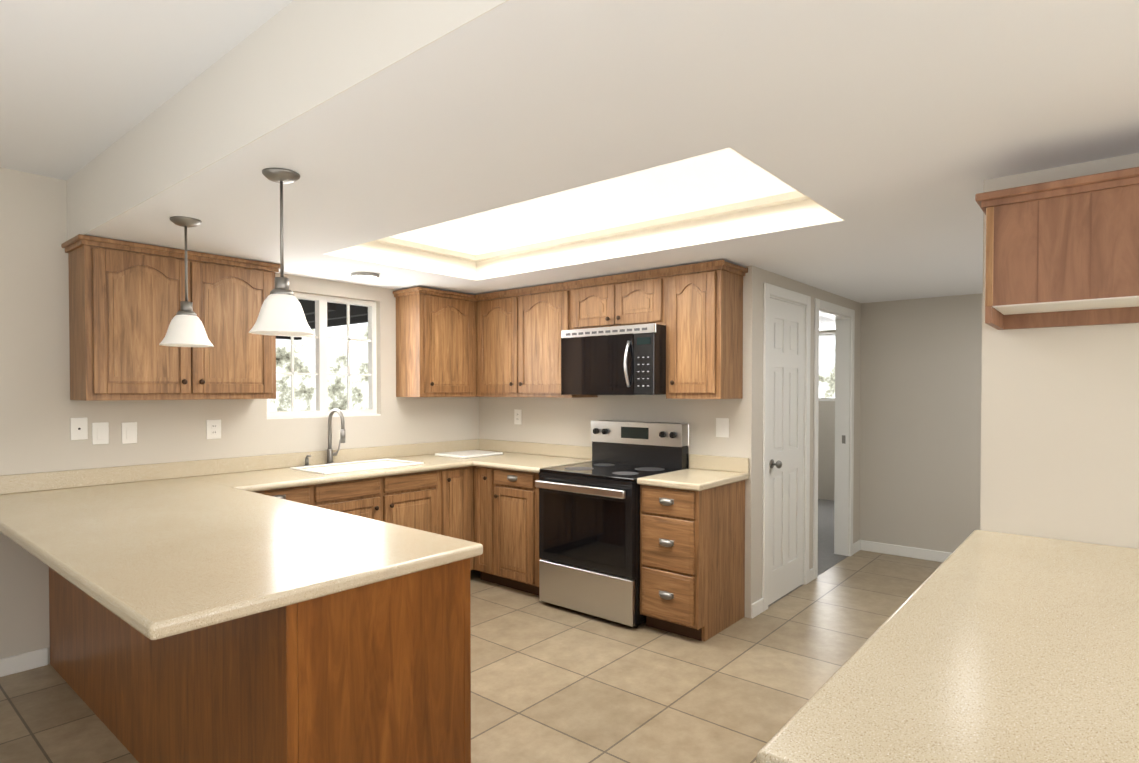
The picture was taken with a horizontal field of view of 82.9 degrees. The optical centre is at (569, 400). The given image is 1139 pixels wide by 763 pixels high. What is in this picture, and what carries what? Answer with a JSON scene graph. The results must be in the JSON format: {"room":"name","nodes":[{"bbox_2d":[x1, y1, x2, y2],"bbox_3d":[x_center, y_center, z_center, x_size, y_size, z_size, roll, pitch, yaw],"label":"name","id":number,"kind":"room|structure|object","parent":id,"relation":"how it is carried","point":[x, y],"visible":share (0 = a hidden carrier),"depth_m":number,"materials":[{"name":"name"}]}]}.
{"room":"kitchen","nodes":[
{"label":"kitchen","id":0,"kind":"room"},
{"bbox_2d":[0,0,292,180],"bbox_3d":[-1.311,-1.181,-0.378,7.000,0.140,4.080,1,1,40],"label":"ceiling","id":1,"kind":"structure","parent":0,"point":[83,83],"depth_m":2.20,"materials":[{"name":"white paint"}]},
{"bbox_2d":[0,167,478,663],"bbox_3d":[-1.553,0.015,4.901,0.140,2.700,12.020,1,1,40],"label":"wall","id":2,"kind":"structure","parent":0,"point":[39,408],"depth_m":3.43,"materials":[{"name":"beige paint"}]},
{"bbox_2d":[0,648,47,676],"bbox_3d":[-4.020,1.369,1.868,0.014,0.090,3.970,1,1,40],"label":"baseboard","id":3,"kind":"structure","parent":2,"relation":"attached to","point":[14,664],"depth_m":3.31,"materials":[{"name":"white wood"}]},
{"bbox_2d":[70,417,87,439],"bbox_3d":[-2.649,0.153,3.482,0.008,0.120,0.075,1,1,40],"label":"cable wall plate","id":4,"kind":"object","parent":2,"relation":"attached to","point":[79,428],"visible":1,"depth_m":3.48,"materials":[{"name":"white plastic"}]},
{"bbox_2d":[92,422,108,444],"bbox_3d":[-2.587,0.182,3.555,0.009,0.120,0.075,1,1,40],"label":"switch plate","id":5,"kind":"object","parent":2,"relation":"attached to","point":[100,432],"visible":1,"depth_m":3.55,"materials":[{"name":"white plastic"}]},
{"bbox_2d":[122,422,136,443],"bbox_3d":[-2.499,0.185,3.660,0.009,0.120,0.075,1,1,40],"label":"switch plate","id":6,"kind":"object","parent":2,"relation":"attached to","point":[129,432],"visible":1,"depth_m":3.66,"materials":[{"name":"white plastic"}]},
{"bbox_2d":[61,234,279,400],"bbox_3d":[-2.229,-0.421,3.705,0.352,0.831,1.030,1,1,40],"label":"upper cabinet","id":7,"kind":"object","parent":2,"relation":"attached to","point":[126,298],"visible":0.98,"depth_m":3.49,"materials":[{"name":"brown wood"}]},
{"bbox_2d":[206,419,220,438],"bbox_3d":[-2.209,0.180,4.005,0.008,0.120,0.085,1,1,40],"label":"electrical outlet plate","id":8,"kind":"object","parent":2,"relation":"attached to","point":[213,428],"visible":1,"depth_m":4.00,"materials":[{"name":"white plastic"}]},
{"bbox_2d":[267,292,380,418],"bbox_3d":[-1.775,-0.315,4.632,0.136,0.870,0.870,1,1,40],"label":"window","id":9,"kind":"structure","parent":2,"relation":"in","point":[321,373],"depth_m":4.64,"materials":[{"name":"white plastic"}]},
{"bbox_2d":[393,288,476,396],"bbox_3d":[-1.063,-0.427,5.116,0.321,0.797,0.519,1,1,40],"label":"upper cabinet","id":10,"kind":"object","parent":2,"relation":"attached to","point":[436,332],"depth_m":4.97,"materials":[{"name":"brown wood"}]},
{"bbox_2d":[0,550,942,762],"bbox_3d":[0.369,1.442,1.661,7.000,0.050,9.300,1,1,40],"label":"floor","id":11,"kind":"structure","parent":0,"point":[551,683],"depth_m":3.19,"materials":[{"name":"beige tile"}]},
{"bbox_2d":[49,558,470,762],"bbox_3d":[-1.523,0.959,2.820,2.600,0.879,0.695,1,1,40],"label":"base cabinet","id":12,"kind":"object","parent":11,"relation":"on","point":[378,672],"visible":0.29,"depth_m":2.02,"materials":[{"name":"brown wood"}]},
{"bbox_2d":[0,483,482,639],"bbox_3d":[-1.358,0.504,2.445,1.950,0.040,1.000,1,1,40],"label":"countertop","id":13,"kind":"structure","parent":12,"relation":"on","point":[156,551],"depth_m":2.10,"materials":[{"name":"white stone"}]},
{"bbox_2d":[255,483,386,521],"bbox_3d":[-1.437,0.949,3.457,0.753,0.880,0.493,1,1,40],"label":"base cabinet","id":14,"kind":"object","parent":11,"relation":"on","point":[363,503],"depth_m":3.99,"materials":[{"name":"brown wood"}]},
{"bbox_2d":[327,474,466,539],"bbox_3d":[-1.099,0.943,3.858,0.753,0.880,0.555,1,1,40],"label":"base cabinet","id":15,"kind":"object","parent":11,"relation":"on","point":[433,505],"depth_m":4.48,"materials":[{"name":"brown wood"}]},
{"bbox_2d":[409,469,514,588],"bbox_3d":[-0.839,0.938,4.168,0.753,0.880,0.545,1,1,40],"label":"base cabinet","id":16,"kind":"object","parent":11,"relation":"on","point":[494,512],"depth_m":4.71,"materials":[{"name":"brown wood"}]},
{"bbox_2d":[451,466,539,595],"bbox_3d":[-0.577,0.933,4.480,0.753,0.880,0.270,1,1,40],"label":"base cabinet","id":17,"kind":"object","parent":11,"relation":"on","point":[527,558],"depth_m":4.49,"materials":[{"name":"brown wood"}]},
{"bbox_2d":[0,439,523,510],"bbox_3d":[-1.612,0.497,4.192,0.688,0.270,3.348,1,1,40],"label":"countertop","id":18,"kind":"structure","parent":17,"relation":"on","point":[288,470],"depth_m":3.86,"materials":[{"name":"white stone"}]},
{"bbox_2d":[304,455,310,465],"bbox_3d":[-1.784,0.412,4.395,0.070,0.081,0.040,1,1,40],"label":"soap dispenser","id":19,"kind":"object","parent":18,"relation":"on","point":[307,461],"visible":0.77,"depth_m":4.39,"materials":[{"name":"silver metal"}]},
{"bbox_2d":[326,408,344,463],"bbox_3d":[-1.608,0.253,4.502,0.215,0.396,0.109,1,1,40],"label":"faucet","id":20,"kind":"object","parent":18,"relation":"on","point":[330,453],"visible":1,"depth_m":4.52,"materials":[{"name":"silver metal"}]},
{"bbox_2d":[435,450,502,458],"bbox_3d":[-0.807,0.431,5.189,0.360,0.018,0.410,1,1,40],"label":"cutting board","id":21,"kind":"object","parent":18,"relation":"on","point":[468,454],"visible":1,"depth_m":5.13,"materials":[{"name":"white plastic"}]},
{"bbox_2d":[476,442,591,472],"bbox_3d":[-0.239,0.419,4.790,0.645,0.135,0.663,1,1,40],"label":"countertop","id":22,"kind":"structure","parent":17,"relation":"on","point":[530,457],"depth_m":4.95,"materials":[{"name":"white stone"}]},
{"bbox_2d":[535,420,688,627],"bbox_3d":[0.277,0.765,4.309,0.768,1.219,0.725,1,1,40],"label":"range","id":23,"kind":"object","parent":11,"relation":"on","point":[589,537],"visible":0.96,"depth_m":4.12,"materials":[{"name":"black metal"}]},
{"bbox_2d":[640,480,744,641],"bbox_3d":[0.753,0.941,3.972,0.395,0.879,0.651,1,1,40],"label":"base cabinet","id":24,"kind":"object","parent":11,"relation":"on","point":[692,564],"visible":0.98,"depth_m":3.77,"materials":[{"name":"brown wood"}]},
{"bbox_2d":[637,454,748,490],"bbox_3d":[0.767,0.432,3.958,0.425,0.135,0.643,1,1,40],"label":"countertop","id":25,"kind":"structure","parent":24,"relation":"on","point":[704,472],"depth_m":4.00,"materials":[{"name":"white stone"}]},
{"bbox_2d":[756,530,1138,762],"bbox_3d":[1.938,0.970,0.817,2.720,0.920,1.958,1,1,40],"label":"countertop","id":26,"kind":"structure","parent":11,"relation":"on","point":[980,646],"depth_m":1.20,"materials":[{"name":"beige stone"}]},
{"bbox_2d":[67,0,1138,330],"bbox_3d":[2.485,-1.085,4.139,7.000,0.475,7.723,1,1,40],"label":"ceiling","id":27,"kind":"structure","parent":0,"point":[893,134],"depth_m":2.05,"materials":[{"name":"white paint"}]},
{"bbox_2d":[159,216,213,346],"bbox_3d":[-1.763,-0.540,2.965,0.218,0.576,0.218,1,1,40],"label":"pendant light","id":28,"kind":"object","parent":27,"relation":"hanging from","point":[186,328],"visible":1,"depth_m":2.93,"materials":[{"name":"white glass"}]},
{"bbox_2d":[249,168,314,335],"bbox_3d":[-1.041,-0.530,2.332,0.218,0.576,0.218,1,1,40],"label":"pendant light","id":29,"kind":"object","parent":27,"relation":"hanging from","point":[281,312],"visible":1,"depth_m":2.29,"materials":[{"name":"white glass"}]},
{"bbox_2d":[351,272,378,279],"bbox_3d":[-1.379,-0.838,4.349,0.184,0.026,0.184,1,1,40],"label":"recessed light","id":30,"kind":"object","parent":27,"relation":"in","point":[364,275],"visible":1,"depth_m":4.29,"materials":[{"name":"grey"}]},
{"bbox_2d":[479,266,759,617],"bbox_3d":[0.212,0.015,4.919,2.540,2.700,0.120,1,1,40],"label":"wall","id":31,"kind":"structure","parent":0,"point":[556,420],"depth_m":4.32,"materials":[{"name":"beige paint"}]},
{"bbox_2d":[477,290,508,396],"bbox_3d":[-0.459,-0.442,5.186,0.551,0.825,0.321,1,1,40],"label":"upper cabinet","id":32,"kind":"object","parent":31,"relation":"attached to","point":[506,343],"depth_m":5.10,"materials":[{"name":"brown wood"}]},
{"bbox_2d":[514,409,521,424],"bbox_3d":[-0.431,0.138,5.375,0.079,0.124,0.008,1,1,40],"label":"electrical outlet plate","id":33,"kind":"object","parent":31,"relation":"attached to","point":[517,416],"visible":1,"depth_m":5.37,"materials":[{"name":"white plastic"}]},
{"bbox_2d":[509,282,597,397],"bbox_3d":[-0.118,-0.438,4.899,0.590,0.825,0.321,1,1,40],"label":"upper cabinet","id":34,"kind":"object","parent":31,"relation":"attached to","point":[538,315],"depth_m":4.79,"materials":[{"name":"brown wood"}]},
{"bbox_2d":[569,276,604,329],"bbox_3d":[0.280,-0.667,4.561,0.450,0.355,0.321,1,1,40],"label":"upper cabinet","id":35,"kind":"object","parent":31,"relation":"attached to","point":[586,296],"depth_m":4.49,"materials":[{"name":"brown wood"}]},
{"bbox_2d":[605,268,664,326],"bbox_3d":[0.532,-0.664,4.348,0.450,0.355,0.321,1,1,40],"label":"upper cabinet","id":36,"kind":"object","parent":31,"relation":"attached to","point":[634,298],"depth_m":4.22,"materials":[{"name":"brown wood"}]},
{"bbox_2d":[561,323,665,394],"bbox_3d":[0.357,-0.262,4.388,0.762,0.446,0.496,1,1,40],"label":"microwave","id":37,"kind":"object","parent":36,"relation":"attached to","point":[623,360],"visible":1,"depth_m":4.19,"materials":[{"name":"black metal"}]},
{"bbox_2d":[665,260,744,398],"bbox_3d":[0.850,-0.425,4.085,0.380,0.825,0.321,1,1,40],"label":"upper cabinet","id":38,"kind":"object","parent":31,"relation":"attached to","point":[704,300],"depth_m":3.96,"materials":[{"name":"brown wood"}]},
{"bbox_2d":[716,418,728,437],"bbox_3d":[0.991,0.177,4.180,0.089,0.124,0.009,1,1,40],"label":"switch plate","id":39,"kind":"object","parent":31,"relation":"attached to","point":[722,427],"visible":1,"depth_m":4.17,"materials":[{"name":"white plastic"}]},
{"bbox_2d":[768,499,847,606],"bbox_3d":[1.757,1.359,6.777,2.540,0.054,4.680,1,1,40],"label":"floor","id":40,"kind":"structure","parent":0,"point":[828,558],"depth_m":6.21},
{"bbox_2d":[759,268,860,598],"bbox_3d":[2.722,-0.002,6.023,0.120,2.700,4.800,1,1,40],"label":"wall","id":41,"kind":"structure","parent":0,"point":[812,292],"depth_m":4.88,"materials":[{"name":"beige paint"}]},
{"bbox_2d":[768,298,803,604],"bbox_3d":[1.530,0.340,4.496,0.107,2.048,0.652,1,1,40],"label":"pantry door","id":42,"kind":"structure","parent":41,"relation":"in","point":[786,391],"depth_m":4.50,"materials":[{"name":"white paint"}]},
{"bbox_2d":[762,282,854,610],"bbox_3d":[1.824,0.295,4.947,0.136,2.140,1.890,1,1,40],"label":"door frame","id":43,"kind":"structure","parent":41,"relation":"attached to","point":[844,428],"depth_m":4.92,"materials":[{"name":"white wood"}]},
{"bbox_2d":[818,330,835,499],"bbox_3d":[3.255,-0.044,8.631,2.420,2.700,0.120,1,1,40],"label":"wall","id":44,"kind":"structure","parent":0,"point":[826,452],"depth_m":8.46,"materials":[{"name":"beige paint"}]},
{"bbox_2d":[819,332,835,400],"bbox_3d":[3.286,-0.443,8.599,1.400,0.900,0.060,1,1,40],"label":"window","id":45,"kind":"structure","parent":44,"relation":"in","point":[827,334],"depth_m":8.47,"materials":[{"name":"white"}]},
{"bbox_2d":[859,293,982,552],"bbox_3d":[4.410,0.023,4.395,4.560,2.700,0.120,1,1,40],"label":"wall","id":46,"kind":"structure","parent":0,"point":[920,423],"depth_m":5.50,"materials":[{"name":"beige paint"}]},
{"bbox_2d":[857,540,951,561],"bbox_3d":[4.328,1.329,4.397,4.460,0.090,0.014,1,1,40],"label":"baseboard","id":47,"kind":"structure","parent":46,"relation":"attached to","point":[912,552],"depth_m":5.59,"materials":[{"name":"white wood"}]},
{"bbox_2d":[980,153,1138,548],"bbox_3d":[2.807,0.070,1.432,3.200,2.700,0.120,1,1,40],"label":"wall","id":48,"kind":"structure","parent":0,"point":[1060,433],"depth_m":2.26,"materials":[{"name":"beige paint"}]},
{"bbox_2d":[975,167,1138,329],"bbox_3d":[2.395,-0.458,1.461,2.478,0.425,0.348,1,1,40],"label":"upper cabinet","id":49,"kind":"object","parent":48,"relation":"attached to","point":[1062,253],"visible":1,"depth_m":2.02,"materials":[{"name":"brown wood"}]},
{"label":"outside","id":50,"kind":"structure","parent":0,"visible":0},
{"bbox_2d":[268,322,834,411],"bbox_3d":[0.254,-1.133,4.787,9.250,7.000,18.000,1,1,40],"label":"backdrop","id":51,"kind":"structure","parent":50,"point":[304,385],"depth_m":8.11,"materials":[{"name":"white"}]},
{"bbox_2d":[276,299,367,339],"bbox_3d":[-3.106,0.510,5.222,2.420,2.700,3.100,1,1,40],"label":"patio cover","id":52,"kind":"object","parent":51,"relation":"on","point":[336,314],"visible":0.04,"depth_m":5.38,"materials":[{"name":"black"}]}
]}

